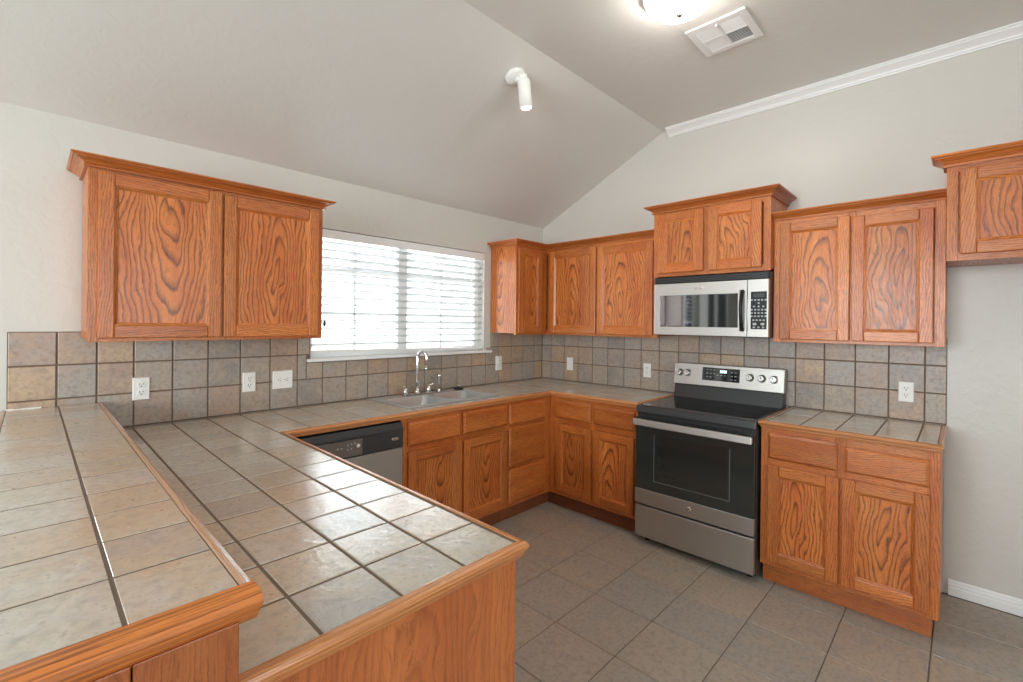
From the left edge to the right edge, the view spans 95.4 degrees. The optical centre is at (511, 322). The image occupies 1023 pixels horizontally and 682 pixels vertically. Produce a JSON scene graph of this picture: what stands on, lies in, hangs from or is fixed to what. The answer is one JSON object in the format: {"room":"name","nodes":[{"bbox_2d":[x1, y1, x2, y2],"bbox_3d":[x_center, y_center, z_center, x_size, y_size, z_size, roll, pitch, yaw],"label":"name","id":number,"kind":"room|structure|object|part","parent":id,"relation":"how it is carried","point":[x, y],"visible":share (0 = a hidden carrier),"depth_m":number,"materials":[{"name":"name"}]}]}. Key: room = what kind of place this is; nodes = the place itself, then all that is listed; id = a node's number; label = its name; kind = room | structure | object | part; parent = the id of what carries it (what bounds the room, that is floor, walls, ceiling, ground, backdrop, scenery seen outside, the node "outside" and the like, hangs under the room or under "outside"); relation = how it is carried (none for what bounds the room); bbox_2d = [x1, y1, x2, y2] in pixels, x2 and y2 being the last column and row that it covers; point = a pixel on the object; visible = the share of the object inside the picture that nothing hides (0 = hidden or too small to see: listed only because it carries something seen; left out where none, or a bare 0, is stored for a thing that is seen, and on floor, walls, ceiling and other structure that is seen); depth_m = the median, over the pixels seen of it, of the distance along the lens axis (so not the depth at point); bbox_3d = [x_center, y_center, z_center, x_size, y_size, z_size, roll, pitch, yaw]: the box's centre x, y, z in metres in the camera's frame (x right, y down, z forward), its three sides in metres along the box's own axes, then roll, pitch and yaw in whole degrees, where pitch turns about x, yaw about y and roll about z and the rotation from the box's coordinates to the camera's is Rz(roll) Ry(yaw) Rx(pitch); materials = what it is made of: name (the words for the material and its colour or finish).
{"room":"kitchen","nodes":[
{"label":"kitchen","id":0,"kind":"room"},
{"bbox_2d":[0,101,542,427],"bbox_3d":[-2.169,0.233,2.126,0.149,2.404,7.240,1,0,44],"label":"wall","id":1,"kind":"structure","parent":0,"point":[45,360],"depth_m":2.40,"materials":[{"name":"paint"}]},
{"bbox_2d":[132,377,149,400],"bbox_3d":[-1.859,0.331,2.336,0.009,0.113,0.069,1,0,44],"label":"wall outlet","id":2,"kind":"object","parent":1,"relation":"attached to","point":[140,385],"visible":1,"depth_m":2.33,"materials":[{"name":"white plastic"}]},
{"bbox_2d":[137,389,144,395],"bbox_3d":[-1.857,0.351,2.334,0.003,0.033,0.033,1,0,44],"label":"receptacle","id":3,"kind":"object","parent":2,"relation":"attached to","point":[140,392],"depth_m":2.33,"materials":[{"name":"white plastic"}]},
{"bbox_2d":[137,382,145,387],"bbox_3d":[-1.857,0.312,2.334,0.003,0.033,0.033,1,0,44],"label":"receptacle","id":4,"kind":"object","parent":2,"relation":"attached to","point":[139,384],"depth_m":2.33,"materials":[{"name":"white plastic"}]},
{"bbox_2d":[66,149,336,341],"bbox_3d":[-1.532,-0.309,2.413,0.357,0.788,1.117,1,0,44],"label":"upper cabinet","id":5,"kind":"object","parent":1,"relation":"attached to","point":[168,254],"visible":1,"depth_m":2.22,"materials":[{"name":"brown wood"}]},
{"bbox_3d":[-1.603,-0.289,2.148,0.020,0.716,0.462,1,0,44],"label":"door","id":6,"kind":"part","parent":5,"relation":"part of","materials":[{"name":"brown wood"}]},
{"bbox_3d":[-1.603,-0.289,2.148,0.016,0.608,0.354,1,0,44],"label":"door panel","id":7,"kind":"part","parent":5,"relation":"part of","materials":[{"name":"brown wood"}]},
{"bbox_3d":[-1.527,-0.681,2.412,0.355,0.045,1.117,1,0,44],"label":"crown molding","id":8,"kind":"part","parent":5,"relation":"part of","materials":[{"name":"brown wood"}]},
{"bbox_3d":[-1.270,-0.282,2.492,0.020,0.708,0.475,1,0,44],"label":"door","id":9,"kind":"part","parent":5,"relation":"part of","materials":[{"name":"brown wood"}]},
{"bbox_3d":[-1.270,-0.282,2.492,0.016,0.600,0.367,1,0,44],"label":"door panel","id":10,"kind":"part","parent":5,"relation":"part of","materials":[{"name":"brown wood"}]},
{"bbox_2d":[242,372,255,391],"bbox_3d":[-1.516,0.344,2.690,0.009,0.113,0.069,1,0,44],"label":"wall outlet","id":11,"kind":"object","parent":1,"relation":"attached to","point":[249,378],"visible":1,"depth_m":2.69,"materials":[{"name":"white plastic"}]},
{"bbox_2d":[6,332,541,427],"bbox_3d":[-0.941,0.290,3.294,0.009,0.476,3.571,1,0,44],"label":"backsplash","id":12,"kind":"structure","parent":1,"relation":"attached to","point":[190,379],"depth_m":2.56,"materials":[{"name":"tile"}]},
{"bbox_2d":[272,370,292,388],"bbox_3d":[-1.387,0.345,2.822,0.009,0.109,0.115,1,0,44],"label":"wall outlet","id":13,"kind":"object","parent":1,"relation":"attached to","point":[281,379],"visible":1,"depth_m":2.82,"materials":[{"name":"white plastic"}]},
{"bbox_2d":[307,238,491,361],"bbox_3d":[-0.772,-0.177,3.539,0.157,0.862,1.587,1,0,44],"label":"window","id":14,"kind":"structure","parent":1,"relation":"in","point":[314,357],"depth_m":3.51,"materials":[{"name":"white paint"}]},
{"bbox_2d":[310,229,483,352],"bbox_3d":[-0.774,-0.191,3.504,0.074,0.827,1.478,1,0,44],"label":"window blind","id":15,"kind":"object","parent":14,"relation":"attached to","point":[330,234],"visible":0.79,"depth_m":3.42,"materials":[{"name":"white paint"}]},
{"bbox_3d":[-1.209,-0.176,3.069,0.003,0.747,0.058,1,0,-33],"label":"ladder cord","id":16,"kind":"part","parent":15,"relation":"part of","materials":[{"name":"white fabric"}]},
{"bbox_3d":[-0.921,-0.173,3.366,0.003,0.747,0.058,1,0,-33],"label":"ladder cord","id":17,"kind":"part","parent":15,"relation":"part of","materials":[{"name":"white fabric"}]},
{"bbox_3d":[-0.785,0.201,3.510,0.050,0.042,1.478,1,0,44],"label":"rail","id":18,"kind":"part","parent":15,"relation":"part of","materials":[{"name":"white paint"}]},
{"bbox_3d":[-0.633,-0.170,3.663,0.003,0.747,0.058,1,0,-33],"label":"ladder cord","id":19,"kind":"part","parent":15,"relation":"part of","materials":[{"name":"white fabric"}]},
{"bbox_3d":[-0.345,-0.167,3.961,0.003,0.747,0.058,1,0,-33],"label":"ladder cord","id":20,"kind":"part","parent":15,"relation":"part of","materials":[{"name":"white fabric"}]},
{"bbox_3d":[-0.757,0.243,3.520,0.104,0.022,1.587,1,0,44],"label":"sill","id":21,"kind":"part","parent":14,"relation":"part of","materials":[{"name":"white paint"}]},
{"bbox_2d":[496,356,501,369],"bbox_3d":[-0.111,0.359,4.139,0.009,0.125,0.075,1,0,44],"label":"wall outlet","id":22,"kind":"object","parent":1,"relation":"attached to","point":[498,358],"visible":1,"depth_m":4.13,"materials":[{"name":"white plastic"}]},
{"bbox_2d":[487,238,547,334],"bbox_3d":[0.068,-0.293,4.064,0.357,0.788,0.450,1,0,44],"label":"upper cabinet","id":23,"kind":"object","parent":1,"relation":"attached to","point":[518,266],"visible":0.99,"depth_m":3.96,"materials":[{"name":"brown wood"}]},
{"bbox_3d":[0.072,-0.665,4.063,0.355,0.045,0.449,1,0,44],"label":"crown molding","id":24,"kind":"part","parent":23,"relation":"part of","materials":[{"name":"brown wood"}]},
{"bbox_3d":[0.160,-0.269,3.968,0.020,0.708,0.296,1,0,44],"label":"door","id":25,"kind":"part","parent":23,"relation":"part of","materials":[{"name":"brown wood"}]},
{"bbox_3d":[0.168,-0.291,4.005,0.019,0.786,0.394,1,0,44],"label":"frame","id":26,"kind":"part","parent":23,"relation":"part of","materials":[{"name":"brown wood"}]},
{"bbox_3d":[0.160,-0.269,3.968,0.016,0.600,0.188,1,0,44],"label":"door panel","id":27,"kind":"part","parent":23,"relation":"part of","materials":[{"name":"brown wood"}]},
{"bbox_2d":[0,0,1022,228],"bbox_3d":[0.178,-1.253,-0.231,6.800,0.802,7.400,1,0,44],"label":"ceiling","id":28,"kind":"structure","parent":0,"point":[414,99],"depth_m":2.46,"materials":[{"name":"paint"}]},
{"bbox_2d":[505,67,531,110],"bbox_3d":[0.040,-1.365,2.735,0.161,0.223,0.116,1,0,-15],"label":"light","id":29,"kind":"object","parent":28,"relation":"attached to","point":[515,76],"visible":1,"depth_m":2.70,"materials":[{"name":"white plastic"}]},
{"bbox_3d":[0.056,-1.429,2.720,0.077,0.052,0.047,1,0,-4],"label":"arm","id":30,"kind":"part","parent":29,"relation":"part of","materials":[{"name":"white plastic"}]},
{"bbox_2d":[643,0,711,23],"bbox_3d":[0.773,-1.465,2.140,0.326,0.124,0.326,1,0,44],"label":"ceiling light","id":31,"kind":"object","parent":28,"relation":"attached to","point":[663,11],"visible":1,"depth_m":2.13,"materials":[{"name":"white glass"}]},
{"bbox_2d":[685,6,763,56],"bbox_3d":[1.120,-1.512,2.447,0.295,0.023,0.295,1,0,44],"label":"ceiling vent","id":32,"kind":"object","parent":28,"relation":"in","point":[737,27],"visible":1,"depth_m":2.44,"materials":[{"name":"white paint"}]},
{"bbox_2d":[491,474,1022,681],"bbox_3d":[0.115,1.468,-0.197,7.000,0.021,7.500,1,0,44],"label":"floor","id":33,"kind":"structure","parent":0,"point":[596,600],"depth_m":2.25,"materials":[{"name":"tile"}]},
{"bbox_2d":[0,402,263,681],"bbox_3d":[-1.284,0.913,1.341,2.225,1.060,0.342,1,0,44],"label":"breakfast bar","id":34,"kind":"object","parent":33,"relation":"on","point":[108,574],"visible":1,"depth_m":0.75,"materials":[{"name":"tile"}]},
{"bbox_3d":[-1.406,0.409,1.240,2.178,0.048,0.020,1,0,44],"label":"trim","id":35,"kind":"part","parent":34,"relation":"part of","materials":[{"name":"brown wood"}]},
{"bbox_3d":[-0.498,0.423,0.581,0.045,0.057,0.335,1,0,44],"label":"edge trim","id":36,"kind":"part","parent":34,"relation":"part of","materials":[{"name":"brown wood"}]},
{"bbox_3d":[-0.505,0.944,0.614,0.054,1.014,0.303,1,0,44],"label":"panel","id":37,"kind":"part","parent":34,"relation":"part of","materials":[{"name":"brown wood"}]},
{"bbox_3d":[-1.185,0.411,1.468,2.178,0.048,0.020,1,0,44],"label":"trim","id":38,"kind":"part","parent":34,"relation":"part of","materials":[{"name":"brown wood"}]},
{"bbox_2d":[296,421,402,484],"bbox_3d":[-1.056,1.008,2.698,0.623,0.867,0.594,1,0,44],"label":"dishwasher","id":39,"kind":"object","parent":33,"relation":"on","point":[376,448],"visible":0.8,"depth_m":2.56,"materials":[{"name":"grey metal"}]},
{"bbox_3d":[-0.907,0.666,2.410,0.005,0.088,0.290,1,0,44],"label":"button panel","id":40,"kind":"part","parent":39,"relation":"part of","materials":[{"name":"black plastic"}]},
{"bbox_2d":[296,421,392,437],"bbox_3d":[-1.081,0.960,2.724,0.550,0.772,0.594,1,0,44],"label":"control panel","id":41,"kind":"object","parent":39,"relation":"in","point":[391,421],"depth_m":2.51,"materials":[{"name":"black plastic"}]},
{"bbox_3d":[-0.856,0.647,2.509,0.066,0.141,0.594,1,0,44],"label":"control panel","id":42,"kind":"part","parent":39,"relation":"part of","materials":[{"name":"grey plastic"}]},
{"bbox_3d":[-0.863,1.027,2.511,0.059,0.613,0.594,1,0,44],"label":"door","id":43,"kind":"part","parent":39,"relation":"part of","materials":[{"name":"silver metal"}]},
{"bbox_2d":[281,559,515,681],"bbox_3d":[-0.746,1.009,1.479,1.540,0.879,0.598,1,0,44],"label":"base cabinet","id":44,"kind":"object","parent":33,"relation":"on","point":[467,634],"visible":0.07,"depth_m":0.99,"materials":[{"name":"brown wood"}]},
{"bbox_2d":[124,378,673,681],"bbox_3d":[-0.053,0.556,2.627,2.199,0.039,3.274,1,0,44],"label":"countertop","id":45,"kind":"structure","parent":44,"relation":"on","point":[338,552],"depth_m":1.24,"materials":[{"name":"tile"}]},
{"bbox_2d":[401,350,434,395],"bbox_3d":[-0.668,0.361,3.383,0.109,0.324,0.277,1,0,44],"label":"kitchen faucet","id":46,"kind":"object","parent":45,"relation":"on","point":[417,391],"visible":1,"depth_m":3.39,"materials":[{"name":"silver metal"}]},
{"bbox_3d":[-0.763,0.479,3.318,0.040,0.065,0.065,1,0,23],"label":"handle","id":47,"kind":"part","parent":46,"relation":"part of","materials":[{"name":"silver metal"}]},
{"bbox_3d":[-0.689,0.517,3.402,0.056,0.010,0.250,1,0,44],"label":"deck plate","id":48,"kind":"part","parent":46,"relation":"part of","materials":[{"name":"silver metal"}]},
{"bbox_3d":[-0.688,0.492,3.402,0.048,0.040,0.048,1,0,44],"label":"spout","id":49,"kind":"part","parent":46,"relation":"part of","materials":[{"name":"silver metal"}]},
{"bbox_3d":[-0.652,0.346,3.390,0.101,0.294,0.027,1,0,18],"label":"spout","id":50,"kind":"part","parent":46,"relation":"part of","materials":[{"name":"silver metal"}]},
{"bbox_3d":[-0.607,0.481,3.479,0.065,0.065,0.040,1,0,-25],"label":"handle","id":51,"kind":"part","parent":46,"relation":"part of","materials":[{"name":"silver metal"}]},
{"bbox_2d":[369,388,499,408],"bbox_3d":[-0.533,0.614,3.305,0.492,0.178,0.788,1,0,44],"label":"sink","id":52,"kind":"object","parent":45,"relation":"in","point":[446,396],"visible":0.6,"depth_m":3.31,"materials":[{"name":"metal"}]},
{"bbox_2d":[384,395,452,406],"bbox_3d":[-0.628,0.613,3.144,0.332,0.178,0.350,1,0,44],"label":"basin","id":53,"kind":"object","parent":52,"relation":"in","point":[416,400],"depth_m":3.28,"materials":[{"name":"metal"}]},
{"bbox_2d":[436,373,441,391],"bbox_3d":[-0.549,0.455,3.542,0.044,0.138,0.040,1,0,44],"label":"sprayer","id":54,"kind":"object","parent":52,"relation":"on","point":[439,375],"visible":1,"depth_m":3.53,"materials":[{"name":"silver metal"}]},
{"bbox_2d":[433,390,490,399],"bbox_3d":[-0.365,0.616,3.417,0.332,0.178,0.322,1,0,44],"label":"basin","id":55,"kind":"object","parent":52,"relation":"in","point":[456,394],"depth_m":3.56,"materials":[{"name":"metal"}]},
{"bbox_2d":[397,403,507,525],"bbox_3d":[-0.551,1.011,3.249,0.616,0.880,0.888,1,0,44],"label":"base cabinet","id":56,"kind":"object","parent":33,"relation":"on","point":[457,460],"visible":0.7,"depth_m":3.06,"materials":[{"name":"brown wood"}]},
{"bbox_3d":[-0.473,0.666,2.898,0.021,0.143,0.399,1,0,44],"label":"drawer","id":57,"kind":"part","parent":56,"relation":"part of","materials":[{"name":"brown wood"}]},
{"bbox_3d":[-0.474,1.040,2.903,0.020,0.540,0.410,1,0,44],"label":"door","id":58,"kind":"part","parent":56,"relation":"part of","materials":[{"name":"brown wood"}]},
{"bbox_3d":[-0.473,1.040,2.902,0.016,0.432,0.302,1,0,44],"label":"door panel","id":59,"kind":"part","parent":56,"relation":"part of","materials":[{"name":"brown wood"}]},
{"bbox_3d":[-0.174,0.664,3.207,0.021,0.146,0.411,1,0,44],"label":"drawer","id":60,"kind":"part","parent":56,"relation":"part of","materials":[{"name":"brown wood"}]},
{"bbox_3d":[-0.177,1.044,3.208,0.020,0.538,0.406,1,0,44],"label":"door","id":61,"kind":"part","parent":56,"relation":"part of","materials":[{"name":"brown wood"}]},
{"bbox_3d":[-0.177,1.044,3.208,0.016,0.430,0.298,1,0,44],"label":"door panel","id":62,"kind":"part","parent":56,"relation":"part of","materials":[{"name":"brown wood"}]},
{"bbox_2d":[501,395,549,520],"bbox_3d":[-0.048,1.016,3.769,0.616,0.880,0.558,1,0,44],"label":"base cabinet","id":63,"kind":"object","parent":33,"relation":"on","point":[528,420],"visible":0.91,"depth_m":3.51,"materials":[{"name":"brown wood"}]},
{"bbox_3d":[0.120,1.193,3.516,0.021,0.246,0.408,1,0,44],"label":"drawer","id":64,"kind":"part","parent":63,"relation":"part of","materials":[{"name":"brown wood"}]},
{"bbox_3d":[0.121,0.907,3.514,0.021,0.286,0.407,1,0,44],"label":"drawer","id":65,"kind":"part","parent":63,"relation":"part of","materials":[{"name":"brown wood"}]},
{"bbox_3d":[0.122,0.671,3.512,0.021,0.150,0.407,1,0,44],"label":"drawer","id":66,"kind":"part","parent":63,"relation":"part of","materials":[{"name":"brown wood"}]},
{"bbox_2d":[548,395,637,531],"bbox_3d":[0.764,1.025,3.677,0.830,0.880,0.616,1,0,44],"label":"base cabinet","id":67,"kind":"object","parent":33,"relation":"on","point":[593,444],"visible":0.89,"depth_m":3.43,"materials":[{"name":"brown wood"}]},
{"bbox_3d":[0.468,1.052,3.549,0.216,0.420,0.016,1,0,44],"label":"door panel","id":68,"kind":"part","parent":67,"relation":"part of","materials":[{"name":"brown wood"}]},
{"bbox_3d":[0.468,1.052,3.549,0.324,0.528,0.020,1,0,44],"label":"door","id":69,"kind":"part","parent":67,"relation":"part of","materials":[{"name":"brown wood"}]},
{"bbox_3d":[0.466,0.675,3.554,0.328,0.142,0.021,1,0,44],"label":"drawer","id":70,"kind":"part","parent":67,"relation":"part of","materials":[{"name":"brown wood"}]},
{"bbox_3d":[0.721,1.057,3.303,0.219,0.422,0.016,1,0,44],"label":"door panel","id":71,"kind":"part","parent":67,"relation":"part of","materials":[{"name":"brown wood"}]},
{"bbox_3d":[0.721,1.057,3.304,0.327,0.530,0.020,1,0,44],"label":"door","id":72,"kind":"part","parent":67,"relation":"part of","materials":[{"name":"brown wood"}]},
{"bbox_3d":[0.724,0.680,3.304,0.337,0.136,0.021,1,0,44],"label":"drawer","id":73,"kind":"part","parent":67,"relation":"part of","materials":[{"name":"brown wood"}]},
{"bbox_2d":[633,362,786,576],"bbox_3d":[1.303,0.885,3.079,0.745,1.169,0.694,1,0,44],"label":"range","id":74,"kind":"object","parent":33,"relation":"on","point":[698,468],"visible":0.94,"depth_m":2.89,"materials":[{"name":"grey metal"}]},
{"bbox_3d":[1.264,0.372,3.503,0.054,0.054,0.035,1,0,44],"label":"knob","id":75,"kind":"part","parent":74,"relation":"part of","materials":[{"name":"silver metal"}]},
{"bbox_3d":[1.306,0.372,3.462,0.054,0.054,0.035,1,0,44],"label":"knob","id":76,"kind":"part","parent":74,"relation":"part of","materials":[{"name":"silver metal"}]},
{"bbox_3d":[1.082,0.656,2.849,0.733,0.042,0.052,1,0,44],"label":"handle","id":77,"kind":"part","parent":74,"relation":"part of","materials":[{"name":"silver metal"}]},
{"bbox_3d":[1.103,1.317,2.877,0.737,0.207,0.031,1,0,44],"label":"storage drawer","id":78,"kind":"part","parent":74,"relation":"part of","materials":[{"name":"silver metal"}]},
{"bbox_3d":[1.107,0.866,2.877,0.737,0.480,0.031,1,0,44],"label":"oven door","id":79,"kind":"part","parent":74,"relation":"part of","materials":[{"name":"black glass"}]},
{"bbox_2d":[636,396,784,429],"bbox_3d":[1.325,0.578,3.098,0.745,0.049,0.637,1,0,44],"label":"cooktop","id":80,"kind":"object","parent":74,"relation":"in","point":[704,410],"depth_m":2.98,"materials":[{"name":"black glass"}]},
{"bbox_3d":[1.526,0.382,3.303,0.745,0.158,0.069,1,0,44],"label":"control panel","id":81,"kind":"part","parent":74,"relation":"part of","materials":[{"name":"silver metal"}]},
{"bbox_3d":[1.616,0.376,3.162,0.054,0.054,0.035,1,0,44],"label":"knob","id":82,"kind":"part","parent":74,"relation":"part of","materials":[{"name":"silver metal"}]},
{"bbox_3d":[1.669,0.376,3.110,0.054,0.054,0.035,1,0,44],"label":"knob","id":83,"kind":"part","parent":74,"relation":"part of","materials":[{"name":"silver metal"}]},
{"bbox_3d":[1.722,0.377,3.059,0.054,0.054,0.035,1,0,44],"label":"knob","id":84,"kind":"part","parent":74,"relation":"part of","materials":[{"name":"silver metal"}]},
{"bbox_2d":[760,427,943,636],"bbox_3d":[1.885,1.036,2.590,0.750,0.880,0.616,1,0,44],"label":"base cabinet","id":85,"kind":"object","parent":33,"relation":"on","point":[858,526],"visible":0.88,"depth_m":2.33,"materials":[{"name":"brown wood"}]},
{"bbox_3d":[1.554,1.065,2.496,0.222,0.432,0.016,1,0,44],"label":"door panel","id":86,"kind":"part","parent":85,"relation":"part of","materials":[{"name":"brown wood"}]},
{"bbox_3d":[1.555,0.689,2.499,0.321,0.144,0.021,1,0,44],"label":"drawer","id":87,"kind":"part","parent":85,"relation":"part of","materials":[{"name":"brown wood"}]},
{"bbox_3d":[1.554,1.065,2.496,0.330,0.540,0.020,1,0,44],"label":"door","id":88,"kind":"part","parent":85,"relation":"part of","materials":[{"name":"brown wood"}]},
{"bbox_2d":[758,407,947,452],"bbox_3d":[1.889,0.576,2.589,0.774,0.039,0.624,1,0,44],"label":"countertop","id":89,"kind":"structure","parent":85,"relation":"on","point":[927,437],"depth_m":2.48,"materials":[{"name":"tile"}]},
{"bbox_3d":[1.802,1.065,2.255,0.229,0.436,0.016,1,0,44],"label":"door panel","id":90,"kind":"part","parent":85,"relation":"part of","materials":[{"name":"brown wood"}]},
{"bbox_3d":[1.803,1.065,2.256,0.337,0.544,0.020,1,0,44],"label":"door","id":91,"kind":"part","parent":85,"relation":"part of","materials":[{"name":"brown wood"}]},
{"bbox_3d":[1.808,0.697,2.253,0.321,0.126,0.021,1,0,44],"label":"drawer","id":92,"kind":"part","parent":85,"relation":"part of","materials":[{"name":"brown wood"}]},
{"bbox_2d":[542,38,1022,599],"bbox_3d":[2.682,-0.022,2.365,6.500,3.013,0.149,1,0,44],"label":"wall","id":93,"kind":"structure","parent":0,"point":[877,138],"depth_m":2.72,"materials":[{"name":"paint"}]},
{"bbox_2d":[567,357,572,369],"bbox_3d":[0.541,0.382,4.327,0.069,0.119,0.008,1,0,44],"label":"light switch","id":94,"kind":"object","parent":93,"relation":"attached to","point":[569,359],"visible":1,"depth_m":4.32,"materials":[{"name":"white plastic"}]},
{"bbox_2d":[546,229,674,337],"bbox_3d":[0.665,-0.287,3.968,1.364,0.788,0.357,1,0,44],"label":"upper cabinet","id":95,"kind":"object","parent":93,"relation":"attached to","point":[604,285],"visible":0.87,"depth_m":3.71,"materials":[{"name":"brown wood"}]},
{"bbox_3d":[0.510,-0.266,3.933,0.373,0.600,0.016,1,0,44],"label":"door panel","id":96,"kind":"part","parent":95,"relation":"part of","materials":[{"name":"brown wood"}]},
{"bbox_3d":[0.510,-0.266,3.933,0.481,0.708,0.020,1,0,44],"label":"door","id":97,"kind":"part","parent":95,"relation":"part of","materials":[{"name":"brown wood"}]},
{"bbox_3d":[0.677,-0.659,3.754,1.054,0.045,0.060,1,0,44],"label":"crown molding","id":98,"kind":"part","parent":95,"relation":"part of","materials":[{"name":"brown wood"}]},
{"bbox_3d":[0.866,-0.257,3.588,0.374,0.590,0.016,1,0,44],"label":"door panel","id":99,"kind":"part","parent":95,"relation":"part of","materials":[{"name":"brown wood"}]},
{"bbox_3d":[0.866,-0.257,3.588,0.482,0.698,0.020,1,0,44],"label":"door","id":100,"kind":"part","parent":95,"relation":"part of","materials":[{"name":"brown wood"}]},
{"bbox_2d":[643,363,650,377],"bbox_3d":[1.102,0.387,3.784,0.067,0.113,0.009,1,0,44],"label":"wall outlet","id":101,"kind":"object","parent":93,"relation":"attached to","point":[646,366],"visible":1,"depth_m":3.78,"materials":[{"name":"white plastic"}]},
{"bbox_2d":[644,183,796,277],"bbox_3d":[1.410,-0.573,3.204,0.875,0.504,0.423,1,0,44],"label":"upper cabinet","id":102,"kind":"object","parent":93,"relation":"attached to","point":[729,232],"visible":0.99,"depth_m":3.03,"materials":[{"name":"brown wood"}]},
{"bbox_3d":[1.163,-0.557,3.212,0.214,0.308,0.016,1,0,44],"label":"door panel","id":103,"kind":"part","parent":102,"relation":"part of","materials":[{"name":"brown wood"}]},
{"bbox_3d":[1.163,-0.557,3.212,0.322,0.416,0.020,1,0,44],"label":"door","id":104,"kind":"part","parent":102,"relation":"part of","materials":[{"name":"brown wood"}]},
{"bbox_3d":[1.308,-0.573,3.099,0.763,0.502,0.019,1,0,44],"label":"frame","id":105,"kind":"part","parent":102,"relation":"part of","materials":[{"name":"brown wood"}]},
{"bbox_2d":[654,271,773,337],"bbox_3d":[1.406,-0.112,3.192,0.742,0.407,0.435,1,0,44],"label":"microwave oven","id":106,"kind":"object","parent":102,"relation":"attached to","point":[731,304],"visible":0.99,"depth_m":3.03,"materials":[{"name":"grey metal"}]},
{"bbox_3d":[1.255,-0.092,3.125,0.620,0.357,0.032,1,0,44],"label":"door","id":107,"kind":"part","parent":106,"relation":"part of","materials":[{"name":"silver metal"}]},
{"bbox_3d":[1.432,-0.076,2.899,0.023,0.262,0.051,1,0,44],"label":"handle","id":108,"kind":"part","parent":106,"relation":"part of","materials":[{"name":"black plastic"}]},
{"bbox_3d":[1.523,-0.089,2.866,0.120,0.357,0.032,1,0,44],"label":"control panel","id":109,"kind":"part","parent":106,"relation":"part of","materials":[{"name":"silver metal"}]},
{"bbox_3d":[1.412,-0.801,3.203,0.875,0.050,0.421,1,0,44],"label":"crown molding","id":110,"kind":"part","parent":102,"relation":"part of","materials":[{"name":"brown wood"}]},
{"bbox_3d":[1.419,-0.551,2.963,0.213,0.304,0.016,1,0,44],"label":"door panel","id":111,"kind":"part","parent":102,"relation":"part of","materials":[{"name":"brown wood"}]},
{"bbox_3d":[1.419,-0.551,2.963,0.321,0.412,0.020,1,0,44],"label":"door","id":112,"kind":"part","parent":102,"relation":"part of","materials":[{"name":"brown wood"}]},
{"bbox_2d":[542,334,947,424],"bbox_3d":[1.342,0.314,3.563,2.911,0.476,0.009,1,0,44],"label":"backsplash","id":113,"kind":"structure","parent":93,"relation":"attached to","point":[857,379],"depth_m":3.04,"materials":[{"name":"tile"}]},
{"bbox_2d":[665,20,1022,137],"bbox_3d":[3.088,-1.473,1.847,5.198,0.061,0.066,1,0,44],"label":"trim","id":114,"kind":"structure","parent":93,"relation":"attached to","point":[1014,31],"depth_m":2.79,"materials":[{"name":"white paint"}]},
{"bbox_2d":[772,188,946,346],"bbox_3d":[1.984,-0.273,2.691,0.776,0.786,0.357,1,0,44],"label":"upper cabinet","id":115,"kind":"object","parent":93,"relation":"attached to","point":[873,271],"visible":1,"depth_m":2.54,"materials":[{"name":"brown wood"}]},
{"bbox_3d":[1.763,-0.250,2.719,0.240,0.594,0.016,1,0,44],"label":"door panel","id":116,"kind":"part","parent":115,"relation":"part of","materials":[{"name":"brown wood"}]},
{"bbox_3d":[1.763,-0.250,2.719,0.348,0.702,0.020,1,0,44],"label":"door","id":117,"kind":"part","parent":115,"relation":"part of","materials":[{"name":"brown wood"}]},
{"bbox_3d":[1.884,-0.644,2.584,0.776,0.045,0.060,1,0,44],"label":"crown molding","id":118,"kind":"part","parent":115,"relation":"part of","materials":[{"name":"brown wood"}]},
{"bbox_3d":[2.016,-0.241,2.473,0.230,0.582,0.016,1,0,44],"label":"door panel","id":119,"kind":"part","parent":115,"relation":"part of","materials":[{"name":"brown wood"}]},
{"bbox_3d":[2.017,-0.241,2.473,0.338,0.690,0.020,1,0,44],"label":"door","id":120,"kind":"part","parent":115,"relation":"part of","materials":[{"name":"brown wood"}]},
{"bbox_2d":[898,381,913,402],"bbox_3d":[2.258,0.396,2.663,0.069,0.115,0.009,1,0,44],"label":"wall outlet","id":121,"kind":"object","parent":93,"relation":"attached to","point":[905,389],"visible":1,"depth_m":2.66,"materials":[{"name":"white plastic"}]},
{"bbox_2d":[902,392,909,397],"bbox_3d":[2.256,0.415,2.662,0.033,0.033,0.003,1,0,44],"label":"receptacle","id":122,"kind":"object","parent":121,"relation":"attached to","point":[904,394],"depth_m":2.66,"materials":[{"name":"white plastic"}]},
{"bbox_2d":[902,386,909,390],"bbox_3d":[2.257,0.377,2.662,0.033,0.033,0.003,1,0,44],"label":"receptacle","id":123,"kind":"object","parent":121,"relation":"attached to","point":[904,388],"depth_m":2.66,"materials":[{"name":"white plastic"}]},
{"bbox_2d":[931,140,1022,267],"bbox_3d":[2.542,-0.539,2.049,1.020,0.501,0.506,1,0,44],"label":"upper cabinet","id":124,"kind":"object","parent":93,"relation":"attached to","point":[984,220],"visible":1,"depth_m":2.13,"materials":[{"name":"brown wood"}]},
{"bbox_3d":[2.544,-0.762,2.048,1.020,0.054,0.504,1,0,44],"label":"crown molding","id":125,"kind":"part","parent":124,"relation":"part of","materials":[{"name":"brown wood"}]},
{"bbox_3d":[2.412,-0.539,1.914,0.908,0.499,0.019,1,0,44],"label":"frame","id":126,"kind":"part","parent":124,"relation":"part of","materials":[{"name":"brown wood"}]},
{"bbox_3d":[2.247,-0.519,2.045,0.397,0.397,0.020,1,0,44],"label":"door","id":127,"kind":"part","parent":124,"relation":"part of","materials":[{"name":"brown wood"}]},
{"bbox_3d":[2.247,-0.519,2.045,0.289,0.289,0.016,1,0,44],"label":"door panel","id":128,"kind":"part","parent":124,"relation":"part of","materials":[{"name":"brown wood"}]},
{"bbox_2d":[948,579,1022,616],"bbox_3d":[3.659,1.452,1.302,3.556,0.082,0.014,1,0,44],"label":"baseboard","id":129,"kind":"structure","parent":93,"relation":"attached to","point":[985,597],"depth_m":2.43,"materials":[{"name":"white paint"}]}
]}

